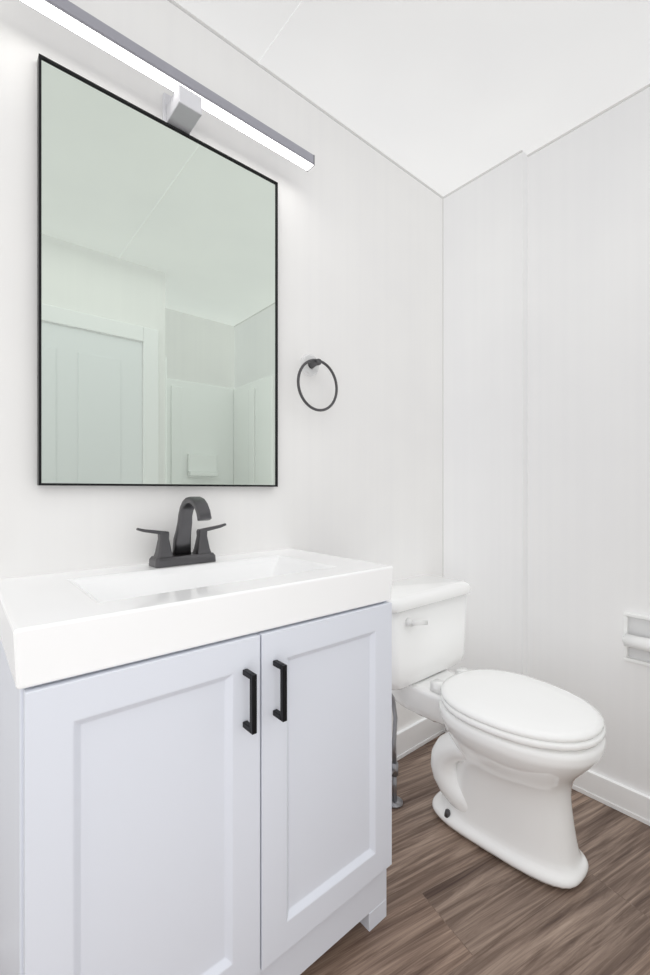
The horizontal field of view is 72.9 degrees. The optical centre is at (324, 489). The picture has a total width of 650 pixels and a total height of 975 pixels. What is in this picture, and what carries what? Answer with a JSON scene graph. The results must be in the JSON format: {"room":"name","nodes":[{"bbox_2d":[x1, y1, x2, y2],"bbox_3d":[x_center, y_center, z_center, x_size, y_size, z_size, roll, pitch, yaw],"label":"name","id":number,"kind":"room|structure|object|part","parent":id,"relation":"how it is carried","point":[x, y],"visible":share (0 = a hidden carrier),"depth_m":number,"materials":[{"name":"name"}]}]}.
{"room":"bathroom","nodes":[
{"label":"bathroom","id":0,"kind":"room"},
{"bbox_2d":[0,0,441,731],"bbox_3d":[-0.356,-0.115,1.265,2.490,2.345,0.100,0,0,-40],"label":"wall","id":1,"kind":"structure","parent":0,"point":[360,304],"depth_m":1.42,"materials":[{"name":"paint"}]},
{"bbox_2d":[37,54,277,486],"bbox_3d":[-0.388,-0.476,1.157,0.619,0.932,0.022,0,0,-40],"label":"mirror","id":2,"kind":"object","parent":1,"relation":"attached to","point":[157,301],"visible":0.96,"depth_m":1.10,"materials":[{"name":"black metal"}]},
{"bbox_2d":[19,0,314,171],"bbox_3d":[-0.362,-0.987,1.127,0.781,0.081,0.102,0,0,-40],"label":"sconce","id":3,"kind":"object","parent":1,"relation":"attached to","point":[186,102],"visible":0.94,"depth_m":1.08,"materials":[{"name":"silver metal"}]},
{"bbox_2d":[297,354,337,411],"bbox_3d":[-0.034,-0.351,1.435,0.169,0.194,0.056,0,0,-40],"label":"towel ring","id":4,"kind":"object","parent":1,"relation":"attached to","point":[310,364],"visible":1,"depth_m":1.43,"materials":[{"name":"black metal"}]},
{"bbox_2d":[396,718,443,760],"bbox_3d":[-0.334,1.008,1.207,2.248,0.100,0.016,0,0,-40],"label":"baseboard","id":5,"kind":"structure","parent":1,"relation":"attached to","point":[415,736],"depth_m":1.80,"materials":[{"name":"white paint"}]},
{"bbox_2d":[174,0,649,196],"bbox_3d":[0.321,-1.317,0.465,2.490,0.060,2.196,0,0,-40],"label":"ceiling","id":6,"kind":"structure","parent":0,"point":[443,98],"depth_m":1.33,"materials":[{"name":"paint"}]},
{"bbox_2d":[258,0,308,64],"bbox_3d":[0.444,-1.286,0.569,0.012,0.004,1.996,0,0,-40],"label":"trim","id":7,"kind":"structure","parent":6,"relation":"attached to","point":[289,22],"depth_m":1.23,"materials":[{"name":"paint"}]},
{"bbox_2d":[167,0,649,576],"bbox_3d":[0.321,-0.164,0.465,2.290,2.245,1.996,0,0,-40],"label":"trim","id":8,"kind":"structure","parent":6,"relation":"attached to","point":[203,24],"depth_m":1.67,"materials":[{"name":"white paint"}]},
{"bbox_2d":[300,733,649,974],"bbox_3d":[0.321,1.088,0.465,2.490,0.060,2.196,0,0,-40],"label":"floor","id":9,"kind":"structure","parent":0,"point":[457,903],"depth_m":1.11,"materials":[{"name":"wood"}]},
{"bbox_2d":[0,497,392,974],"bbox_3d":[-0.250,0.537,0.983,0.765,1.042,0.464,0,0,-40],"label":"bathroom vanity","id":10,"kind":"object","parent":9,"relation":"on","point":[196,761],"visible":1,"depth_m":0.78,"materials":[{"name":"white paint"}]},
{"bbox_2d":[136,497,226,556],"bbox_3d":[-0.324,0.091,1.073,0.231,0.151,0.153,0,0,-40],"label":"faucet","id":11,"kind":"object","parent":10,"relation":"on","point":[182,537],"depth_m":1.10,"materials":[{"name":"grey metal"}]},
{"bbox_2d":[392,694,402,808],"bbox_3d":[0.221,0.862,1.494,0.092,0.392,0.087,0,0,-40],"label":"supply valve","id":12,"kind":"object","parent":9,"relation":"on","point":[397,802],"visible":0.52,"depth_m":1.49,"materials":[{"name":"silver metal"}]},
{"bbox_2d":[387,575,605,888],"bbox_3d":[0.487,0.704,1.425,0.468,0.708,0.729,0,0,-40],"label":"toilet","id":13,"kind":"object","parent":9,"relation":"on","point":[514,756],"visible":1,"depth_m":1.28,"materials":[{"name":"white ceramic"}]},
{"bbox_3d":[0.303,0.435,1.452,0.079,0.029,0.033,0,0,-40],"label":"handle","id":14,"kind":"part","parent":13,"relation":"part of","materials":[{"name":"white plastic"}]},
{"bbox_3d":[0.322,0.526,1.620,0.444,0.264,0.201,0,0,-40],"label":"tank","id":15,"kind":"part","parent":13,"relation":"part of","materials":[{"name":"white ceramic"}]},
{"bbox_3d":[0.323,0.372,1.619,0.468,0.044,0.222,0,0,-40],"label":"lid","id":16,"kind":"part","parent":13,"relation":"part of","materials":[{"name":"white ceramic"}]},
{"bbox_3d":[0.570,0.638,1.327,0.375,0.044,0.471,0,0,-40],"label":"seat","id":17,"kind":"part","parent":13,"relation":"part of","materials":[{"name":"white plastic"}]},
{"bbox_2d":[444,87,649,796],"bbox_3d":[1.250,-0.115,1.184,0.142,2.345,2.096,0,0,-40],"label":"wall","id":18,"kind":"structure","parent":0,"point":[547,403],"depth_m":1.61,"materials":[{"name":"paint"}]},
{"bbox_2d":[444,725,649,825],"bbox_3d":[1.179,1.016,1.181,0.055,0.085,1.983,0,0,-40],"label":"baseboard","id":19,"kind":"structure","parent":18,"relation":"attached to","point":[628,801],"depth_m":1.46,"materials":[{"name":"white paint"}]},
{"bbox_2d":[622,612,649,666],"bbox_3d":[1.023,0.479,1.369,0.050,0.158,0.170,0,0,-40],"label":"toilet paper holder","id":20,"kind":"object","parent":18,"relation":"attached to","point":[636,639],"visible":1,"depth_m":1.41,"materials":[{"name":"white plastic"}]}
]}

